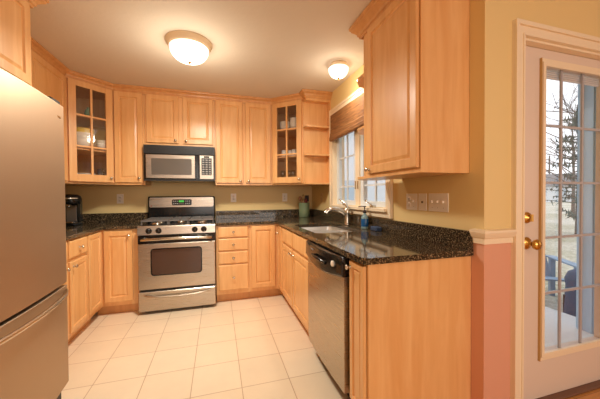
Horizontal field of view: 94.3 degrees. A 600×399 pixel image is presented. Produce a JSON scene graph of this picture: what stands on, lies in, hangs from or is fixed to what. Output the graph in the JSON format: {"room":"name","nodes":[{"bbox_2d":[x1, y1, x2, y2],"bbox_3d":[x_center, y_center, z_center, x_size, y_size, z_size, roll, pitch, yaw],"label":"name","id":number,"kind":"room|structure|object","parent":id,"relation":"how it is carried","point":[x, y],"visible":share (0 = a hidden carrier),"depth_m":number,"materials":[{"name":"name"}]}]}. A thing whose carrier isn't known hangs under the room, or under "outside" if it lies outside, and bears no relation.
{"room":"kitchen","nodes":[
{"label":"kitchen","id":0,"kind":"room"},
{"bbox_2d":[65,182,311,223],"bbox_3d":[-1.283,-0.054,3.718,3.310,2.450,0.120,-1,1,-17],"label":"wall","id":1,"kind":"structure","parent":0,"point":[95,199],"depth_m":3.62,"materials":[{"name":"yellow paint"}]},
{"bbox_2d":[65,70,121,185],"bbox_3d":[-2.356,-0.710,2.994,0.652,1.098,0.638,-1,1,-17],"label":"upper cabinet","id":2,"kind":"object","parent":1,"relation":"attached to","point":[83,91],"visible":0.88,"depth_m":3.00,"materials":[{"name":"brown wood"}]},
{"bbox_2d":[77,136,94,148],"bbox_3d":[-2.277,-0.586,2.915,0.210,0.115,0.210,-1,1,-17],"label":"mixing bowl","id":3,"kind":"object","parent":2,"relation":"in","point":[81,140],"visible":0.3,"depth_m":2.85,"materials":[{"name":"white ceramic"}]},
{"bbox_2d":[77,131,94,137],"bbox_3d":[-2.277,-0.631,2.915,0.210,0.115,0.210,-1,1,-17],"label":"mixing bowl","id":4,"kind":"object","parent":3,"relation":"on","point":[85,134],"visible":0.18,"depth_m":2.85,"materials":[{"name":"white ceramic"}]},
{"bbox_2d":[77,127,94,133],"bbox_3d":[-2.277,-0.676,2.914,0.210,0.115,0.210,-1,1,-17],"label":"mixing bowl","id":5,"kind":"object","parent":4,"relation":"on","point":[79,129],"visible":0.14,"depth_m":2.84,"materials":[{"name":"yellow ceramic"}]},
{"bbox_2d":[84,107,89,115],"bbox_3d":[-2.221,-0.914,2.927,0.080,0.100,0.080,-1,1,-17],"label":"vase","id":6,"kind":"object","parent":2,"relation":"on","point":[87,111],"visible":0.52,"depth_m":2.90,"materials":[{"name":"green"}]},
{"bbox_2d":[76,115,104,127],"bbox_3d":[-2.372,-0.855,3.001,0.584,0.018,0.567,-1,1,-17],"label":"shelf","id":7,"kind":"object","parent":2,"relation":"attached to","point":[83,121],"depth_m":3.02,"materials":[{"name":"brown wood"}]},
{"bbox_2d":[77,147,105,155],"bbox_3d":[-2.370,-0.520,3.006,0.584,0.018,0.567,-1,1,-17],"label":"shelf","id":8,"kind":"object","parent":2,"relation":"attached to","point":[80,151],"depth_m":2.99,"materials":[{"name":"brown wood"}]},
{"bbox_2d":[82,212,147,222],"bbox_3d":[-2.301,0.216,3.345,0.936,0.102,0.020,-1,1,-17],"label":"backsplash","id":9,"kind":"structure","parent":1,"relation":"attached to","point":[98,217],"depth_m":3.35,"materials":[{"name":"stone"}]},
{"bbox_2d":[117,194,123,203],"bbox_3d":[-2.186,-0.008,3.384,0.072,0.115,0.008,-1,1,-17],"label":"wall outlet","id":10,"kind":"object","parent":1,"relation":"attached to","point":[120,197],"visible":1,"depth_m":3.38,"materials":[{"name":"beige plastic"}]},
{"bbox_2d":[113,84,150,185],"bbox_3d":[-1.955,-0.717,3.251,0.310,1.098,0.367,-1,1,-17],"label":"upper cabinet","id":11,"kind":"object","parent":1,"relation":"attached to","point":[128,100],"visible":0.99,"depth_m":3.12,"materials":[{"name":"brown wood"}]},
{"bbox_2d":[143,86,214,147],"bbox_3d":[-1.442,-0.948,3.400,0.763,0.648,0.367,-1,1,-17],"label":"upper cabinet","id":12,"kind":"object","parent":1,"relation":"attached to","point":[174,117],"visible":1,"depth_m":3.26,"materials":[{"name":"brown wood"}]},
{"bbox_2d":[143,144,214,182],"bbox_3d":[-1.434,-0.419,3.389,0.758,0.405,0.409,-1,1,-17],"label":"microwave oven","id":13,"kind":"object","parent":12,"relation":"attached to","point":[162,163],"visible":1,"depth_m":3.20,"materials":[{"name":"silver metal"}]},
{"bbox_2d":[231,194,235,201],"bbox_3d":[-0.899,-0.023,3.765,0.072,0.115,0.008,-1,1,-17],"label":"wall outlet","id":14,"kind":"object","parent":1,"relation":"attached to","point":[233,196],"visible":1,"depth_m":3.76,"materials":[{"name":"beige plastic"}]},
{"bbox_2d":[214,93,271,185],"bbox_3d":[-0.736,-0.731,3.612,0.708,1.098,0.367,-1,1,-17],"label":"upper cabinet","id":15,"kind":"object","parent":1,"relation":"attached to","point":[243,124],"visible":0.99,"depth_m":3.48,"materials":[{"name":"brown wood"}]},
{"bbox_2d":[216,209,310,218],"bbox_3d":[-0.469,0.195,3.888,1.354,0.102,0.020,-1,1,-17],"label":"backsplash","id":16,"kind":"structure","parent":1,"relation":"attached to","point":[283,212],"depth_m":3.84,"materials":[{"name":"stone"}]},
{"bbox_2d":[282,193,286,200],"bbox_3d":[-0.217,-0.030,3.968,0.072,0.115,0.008,-1,1,-17],"label":"wall outlet","id":17,"kind":"object","parent":1,"relation":"attached to","point":[284,195],"visible":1,"depth_m":3.96,"materials":[{"name":"beige plastic"}]},
{"bbox_2d":[271,93,318,185],"bbox_3d":[-0.060,-0.736,3.674,0.670,1.098,0.638,-1,1,-17],"label":"upper cabinet","id":18,"kind":"object","parent":1,"relation":"attached to","point":[287,170],"visible":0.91,"depth_m":3.55,"materials":[{"name":"brown wood"}]},
{"bbox_2d":[278,129,295,137],"bbox_3d":[-0.053,-0.881,3.689,0.601,0.018,0.567,-1,1,-17],"label":"shelf","id":19,"kind":"object","parent":18,"relation":"attached to","point":[281,132],"depth_m":3.67,"materials":[{"name":"brown wood"}]},
{"bbox_2d":[278,155,296,161],"bbox_3d":[-0.051,-0.546,3.694,0.601,0.018,0.567,-1,1,-17],"label":"shelf","id":20,"kind":"object","parent":18,"relation":"attached to","point":[281,158],"depth_m":3.64,"materials":[{"name":"brown wood"}]},
{"bbox_2d":[30,0,370,97],"bbox_3d":[1.417,-1.276,0.424,6.640,0.060,7.900,-1,1,-17],"label":"ceiling","id":21,"kind":"structure","parent":0,"point":[261,48],"depth_m":2.20,"materials":[{"name":"beige paint"}]},
{"bbox_2d":[165,30,211,64],"bbox_3d":[-0.892,-1.174,2.244,0.356,0.170,0.356,-1,1,-17],"label":"ceiling light","id":22,"kind":"object","parent":21,"relation":"attached to","point":[188,47],"visible":1,"depth_m":2.14,"materials":[{"name":"beige glass"}]},
{"bbox_2d":[328,60,348,79],"bbox_3d":[0.361,-1.198,2.615,0.189,0.150,0.189,-1,1,-17],"label":"ceiling light","id":23,"kind":"object","parent":21,"relation":"attached to","point":[338,69],"visible":1,"depth_m":2.56,"materials":[{"name":"beige glass"}]},
{"bbox_2d":[61,289,599,398],"bbox_3d":[1.434,1.233,0.463,6.640,0.060,7.900,-1,1,-17],"label":"floor","id":24,"kind":"structure","parent":0,"point":[256,347],"depth_m":2.11,"materials":[{"name":"beige tile"}]},
{"bbox_2d":[0,68,68,398],"bbox_3d":[-1.636,0.321,1.137,0.898,1.785,0.913,-1,1,-17],"label":"refrigerator","id":25,"kind":"object","parent":24,"relation":"on","point":[33,266],"visible":1,"depth_m":1.33,"materials":[{"name":"silver metal"}]},
{"bbox_2d":[0,285,68,398],"bbox_3d":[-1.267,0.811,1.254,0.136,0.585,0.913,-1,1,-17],"label":"freezer","id":26,"kind":"object","parent":25,"relation":"in","point":[34,340],"depth_m":1.36,"materials":[{"name":"silver metal"}]},
{"bbox_2d":[63,235,88,342],"bbox_3d":[-2.044,0.761,1.984,0.643,0.884,0.898,-1,1,-17],"label":"base cabinet","id":27,"kind":"object","parent":24,"relation":"on","point":[76,248],"visible":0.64,"depth_m":2.30,"materials":[{"name":"brown wood"}]},
{"bbox_2d":[78,229,138,332],"bbox_3d":[-2.167,0.747,2.911,0.934,0.884,0.941,-1,1,-17],"label":"base cabinet","id":28,"kind":"object","parent":24,"relation":"on","point":[112,254],"visible":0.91,"depth_m":2.83,"materials":[{"name":"brown wood"}]},
{"bbox_2d":[66,212,147,240],"bbox_3d":[-2.041,0.244,2.470,0.936,0.134,1.846,-1,1,-17],"label":"countertop","id":29,"kind":"structure","parent":28,"relation":"on","point":[92,223],"depth_m":3.14,"materials":[{"name":"stone"}]},
{"bbox_2d":[65,194,82,225],"bbox_3d":[-2.421,0.108,2.938,0.184,0.331,0.217,-1,1,-17],"label":"coffee maker","id":30,"kind":"object","parent":29,"relation":"on","point":[73,202],"visible":0.8,"depth_m":2.95,"materials":[{"name":"black plastic"}]},
{"bbox_2d":[137,196,215,312],"bbox_3d":[-1.387,0.572,3.220,0.785,1.215,0.743,-1,1,-17],"label":"gas range","id":31,"kind":"object","parent":24,"relation":"on","point":[177,241],"visible":1,"depth_m":2.96,"materials":[{"name":"silver metal"}]},
{"bbox_2d":[138,236,215,290],"bbox_3d":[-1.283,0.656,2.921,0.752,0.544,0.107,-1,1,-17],"label":"oven","id":32,"kind":"object","parent":31,"relation":"in","point":[165,263],"depth_m":2.92,"materials":[{"name":"silver metal"}]},
{"bbox_2d":[139,219,214,225],"bbox_3d":[-1.379,0.273,3.232,0.756,0.022,0.565,-1,1,-17],"label":"cooktop","id":33,"kind":"object","parent":31,"relation":"in","point":[194,222],"depth_m":3.05,"materials":[{"name":"black"}]},
{"bbox_2d":[216,225,249,301],"bbox_3d":[-0.844,0.730,3.451,0.372,0.884,0.658,-1,1,-17],"label":"base cabinet","id":34,"kind":"object","parent":24,"relation":"on","point":[232,241],"visible":1,"depth_m":3.17,"materials":[{"name":"brown wood"}]},
{"bbox_2d":[249,224,283,297],"bbox_3d":[-0.166,0.724,3.549,0.978,0.884,0.856,-1,1,-17],"label":"base cabinet","id":35,"kind":"object","parent":24,"relation":"on","point":[265,240],"visible":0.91,"depth_m":3.27,"materials":[{"name":"brown wood"}]},
{"bbox_2d":[216,209,472,264],"bbox_3d":[-0.089,0.229,2.609,1.354,0.134,2.690,-1,1,-17],"label":"countertop","id":36,"kind":"structure","parent":35,"relation":"on","point":[398,241],"depth_m":1.90,"materials":[{"name":"stone"}]},
{"bbox_2d":[299,203,308,216],"bbox_3d":[0.059,0.144,3.879,0.154,0.198,0.154,-1,1,-17],"label":"utensil crock","id":37,"kind":"object","parent":36,"relation":"on","point":[303,207],"visible":0.98,"depth_m":3.81,"materials":[{"name":"green ceramic"}]},
{"bbox_2d":[301,226,351,232],"bbox_3d":[0.237,0.381,2.600,0.454,0.174,0.724,-1,1,-17],"label":"sink","id":38,"kind":"object","parent":36,"relation":"in","point":[326,229],"visible":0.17,"depth_m":2.90,"materials":[{"name":"silver metal"}]},
{"bbox_2d":[324,200,349,224],"bbox_3d":[0.366,0.129,2.811,0.275,0.258,0.126,-1,1,-17],"label":"faucet","id":39,"kind":"object","parent":36,"relation":"on","point":[346,211],"visible":0.99,"depth_m":2.79,"materials":[{"name":"silver metal"}]},
{"bbox_2d":[358,206,367,228],"bbox_3d":[0.569,0.159,2.482,0.078,0.204,0.076,-1,1,-17],"label":"soap dispenser","id":40,"kind":"object","parent":36,"relation":"on","point":[364,218],"visible":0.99,"depth_m":2.46,"materials":[{"name":"teal plastic"}]},
{"bbox_2d":[371,226,381,230],"bbox_3d":[0.639,0.245,2.340,0.055,0.035,0.095,-1,1,-17],"label":"sponge","id":41,"kind":"object","parent":36,"relation":"on","point":[373,228],"visible":1,"depth_m":2.30,"materials":[{"name":"blue"}]},
{"bbox_2d":[282,227,309,332],"bbox_3d":[0.234,0.734,2.720,0.683,0.884,0.958,-1,1,-17],"label":"base cabinet","id":42,"kind":"object","parent":24,"relation":"on","point":[294,256],"visible":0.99,"depth_m":2.54,"materials":[{"name":"brown wood"}]},
{"bbox_2d":[306,240,350,398],"bbox_3d":[0.426,0.748,1.923,0.701,0.878,0.645,-1,1,-17],"label":"dishwasher","id":43,"kind":"object","parent":24,"relation":"on","point":[328,278],"visible":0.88,"depth_m":1.70,"materials":[{"name":"silver metal"}]},
{"bbox_2d":[345,256,470,398],"bbox_3d":[0.589,0.750,1.524,0.683,0.884,0.182,-1,1,-17],"label":"base cabinet","id":44,"kind":"object","parent":24,"relation":"on","point":[410,322],"visible":0.99,"depth_m":1.43,"materials":[{"name":"brown wood"}]},
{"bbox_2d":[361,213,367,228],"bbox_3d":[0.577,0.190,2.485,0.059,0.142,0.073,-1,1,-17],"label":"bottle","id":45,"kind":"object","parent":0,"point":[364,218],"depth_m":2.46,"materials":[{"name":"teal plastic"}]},
{"bbox_2d":[312,0,504,398],"bbox_3d":[0.635,-0.053,2.789,0.140,2.450,2.753,-1,1,-17],"label":"wall","id":46,"kind":"structure","parent":0,"point":[476,197],"depth_m":1.48,"materials":[{"name":"yellow paint"}]},
{"bbox_2d":[299,89,332,184],"bbox_3d":[0.188,-0.733,3.355,0.378,1.098,0.169,-1,1,-17],"label":"open shelf unit","id":47,"kind":"object","parent":46,"relation":"attached to","point":[316,103],"visible":0.98,"depth_m":3.42,"materials":[{"name":"brown wood"}]},
{"bbox_2d":[329,88,392,218],"bbox_3d":[0.597,-0.460,2.805,0.175,1.206,1.244,-1,1,-17],"label":"window","id":48,"kind":"structure","parent":46,"relation":"in","point":[384,209],"depth_m":2.83,"materials":[{"name":"beige paint"}]},
{"bbox_2d":[329,93,363,141],"bbox_3d":[0.524,-0.830,2.779,0.054,0.305,1.090,-1,1,-17],"label":"bamboo shade","id":49,"kind":"object","parent":48,"relation":"attached to","point":[350,117],"visible":0.65,"depth_m":2.84,"materials":[{"name":"brown wood"}]},
{"bbox_2d":[357,73,389,180],"bbox_3d":[0.581,-0.679,2.141,0.315,1.053,0.219,-1,1,-17],"label":"open shelf unit","id":50,"kind":"object","parent":46,"relation":"attached to","point":[360,80],"visible":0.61,"depth_m":2.11,"materials":[{"name":"brown wood"}]},
{"bbox_2d":[311,209,472,249],"bbox_3d":[0.553,0.206,2.788,0.020,0.102,2.670,-1,1,-17],"label":"backsplash","id":51,"kind":"structure","parent":46,"relation":"attached to","point":[459,238],"depth_m":1.92,"materials":[{"name":"stone"}]},
{"bbox_2d":[349,0,469,178],"bbox_3d":[0.656,-0.704,1.767,0.384,1.114,0.750,-1,1,-17],"label":"upper cabinet","id":52,"kind":"object","parent":46,"relation":"attached to","point":[416,52],"visible":1,"depth_m":1.51,"materials":[{"name":"brown wood"}]},
{"bbox_2d":[406,194,416,209],"bbox_3d":[0.792,0.016,1.986,0.018,0.115,0.116,-1,1,-17],"label":"outlet plate","id":53,"kind":"object","parent":46,"relation":"attached to","point":[411,199],"visible":1,"depth_m":1.99,"materials":[{"name":"beige plastic"}]},
{"bbox_2d":[418,193,426,210],"bbox_3d":[0.827,0.017,1.881,0.010,0.115,0.080,-1,1,-17],"label":"jack plate","id":54,"kind":"object","parent":46,"relation":"attached to","point":[422,198],"visible":1,"depth_m":1.88,"materials":[{"name":"beige plastic"}]},
{"bbox_2d":[428,193,448,211],"bbox_3d":[0.863,0.019,1.748,0.018,0.115,0.164,-1,1,-17],"label":"switch plate","id":55,"kind":"object","parent":46,"relation":"attached to","point":[438,202],"visible":1,"depth_m":1.74,"materials":[{"name":"beige plastic"}]},
{"bbox_2d":[503,0,599,398],"bbox_3d":[2.627,-0.054,2.017,3.240,2.450,0.140,-1,1,-17],"label":"wall","id":56,"kind":"structure","parent":0,"point":[580,16],"depth_m":1.51,"materials":[{"name":"paint"}]},
{"bbox_2d":[469,228,517,244],"bbox_3d":[1.032,0.195,1.487,0.223,0.079,0.093,-1,1,-17],"label":"trim","id":57,"kind":"structure","parent":56,"relation":"attached to","point":[480,236],"depth_m":1.46,"materials":[{"name":"beige paint"}]},
{"bbox_2d":[510,18,599,398],"bbox_3d":[1.659,0.111,1.709,1.111,2.143,0.164,-1,1,-17],"label":"door","id":58,"kind":"structure","parent":56,"relation":"in","point":[566,370],"depth_m":1.61,"materials":[{"name":"beige paint"}]},
{"bbox_2d":[546,71,598,86],"bbox_3d":[1.666,-0.749,1.723,0.545,0.044,0.011,-1,1,-17],"label":"mini blind","id":59,"kind":"object","parent":58,"relation":"attached to","point":[582,79],"depth_m":1.73,"materials":[{"name":"white plastic"}]},
{"bbox_2d":[576,77,595,333],"bbox_3d":[3.970,0.089,2.815,2.415,2.720,0.595,-1,1,-17],"label":"wall","id":60,"kind":"structure","parent":0,"point":[589,150],"depth_m":2.67,"materials":[{"name":"blue"}]},
{"bbox_3d":[-1.705,0.015,-0.537,0.120,2.450,7.800,-1,1,-17],"label":"wall","id":61,"kind":"structure","parent":0,"visible":0},
{"bbox_2d":[0,0,49,85],"bbox_3d":[-1.767,-0.933,1.143,0.732,0.604,1.041,-1,1,-17],"label":"upper cabinet","id":62,"kind":"object","parent":61,"relation":"attached to","point":[15,28],"visible":0.95,"depth_m":1.52,"materials":[{"name":"brown wood"}]},
{"bbox_2d":[31,37,69,182],"bbox_3d":[-2.237,-0.697,2.102,0.371,1.098,1.191,-1,1,-17],"label":"upper cabinet","id":63,"kind":"object","parent":61,"relation":"attached to","point":[48,73],"visible":0.11,"depth_m":2.43,"materials":[{"name":"brown wood"}]},
{"label":"outside","id":64,"kind":"structure","parent":0,"visible":0},
{"bbox_2d":[545,202,576,311],"bbox_3d":[61.516,-0.177,88.747,230.000,0.200,172.600,-1,1,-17],"label":"lawn","id":65,"kind":"structure","parent":64,"point":[569,244],"depth_m":8.60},
{"bbox_2d":[344,132,384,200],"bbox_3d":[4.782,-2.372,17.943,10.800,7.160,7.800,0,1,24],"label":"house","id":66,"kind":"structure","parent":65,"relation":"on","point":[381,188],"depth_m":14.97,"materials":[{"name":"white"}]},
{"bbox_2d":[545,254,576,295],"bbox_3d":[3.420,1.014,4.057,0.760,0.840,0.870,0,1,15],"label":"garden chair","id":67,"kind":"object","parent":65,"relation":"on","point":[550,265],"visible":0.19,"depth_m":4.12,"materials":[{"name":"blue plastic"}]},
{"bbox_2d":[546,173,576,201],"bbox_3d":[46.267,-2.174,52.166,16.800,5.140,8.800,0,1,35],"label":"house","id":68,"kind":"structure","parent":65,"relation":"on","point":[549,195],"depth_m":48.82,"materials":[{"name":"white"}]},
{"bbox_2d":[546,110,576,214],"bbox_3d":[18.718,-3.146,18.716,7.795,8.500,6.727,-1,1,-39],"label":"bare tree","id":69,"kind":"object","parent":65,"relation":"on","point":[573,168],"visible":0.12,"depth_m":18.87,"materials":[{"name":"grey plant"}]},
{"bbox_2d":[546,105,577,233],"bbox_3d":[10.013,-1.043,9.824,2.312,4.690,2.637,-1,1,-17],"label":"evergreen tree","id":70,"kind":"object","parent":65,"relation":"on","point":[570,139],"visible":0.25,"depth_m":10.06,"materials":[{"name":"grey plant"}]},
{"bbox_2d":[546,84,577,176],"bbox_3d":[13.598,-2.343,12.048,7.349,7.172,6.340,0,1,27],"label":"bare tree","id":71,"kind":"object","parent":65,"relation":"on","point":[575,97],"visible":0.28,"depth_m":13.71,"materials":[{"name":"grey plant"}]},
{"bbox_2d":[545,307,593,346],"bbox_3d":[1.560,1.358,3.945,2.220,0.180,4.100,-1,1,-17],"label":"patio slab","id":72,"kind":"object","parent":65,"relation":"on","point":[569,332],"depth_m":2.76,"materials":[{"name":"white concrete"}]},
{"bbox_2d":[563,269,575,316],"bbox_3d":[3.385,1.131,3.269,0.420,0.630,0.400,-1,1,-17],"label":"covered grill","id":73,"kind":"object","parent":65,"relation":"on","point":[569,297],"visible":0.24,"depth_m":3.28,"materials":[{"name":"blue"}]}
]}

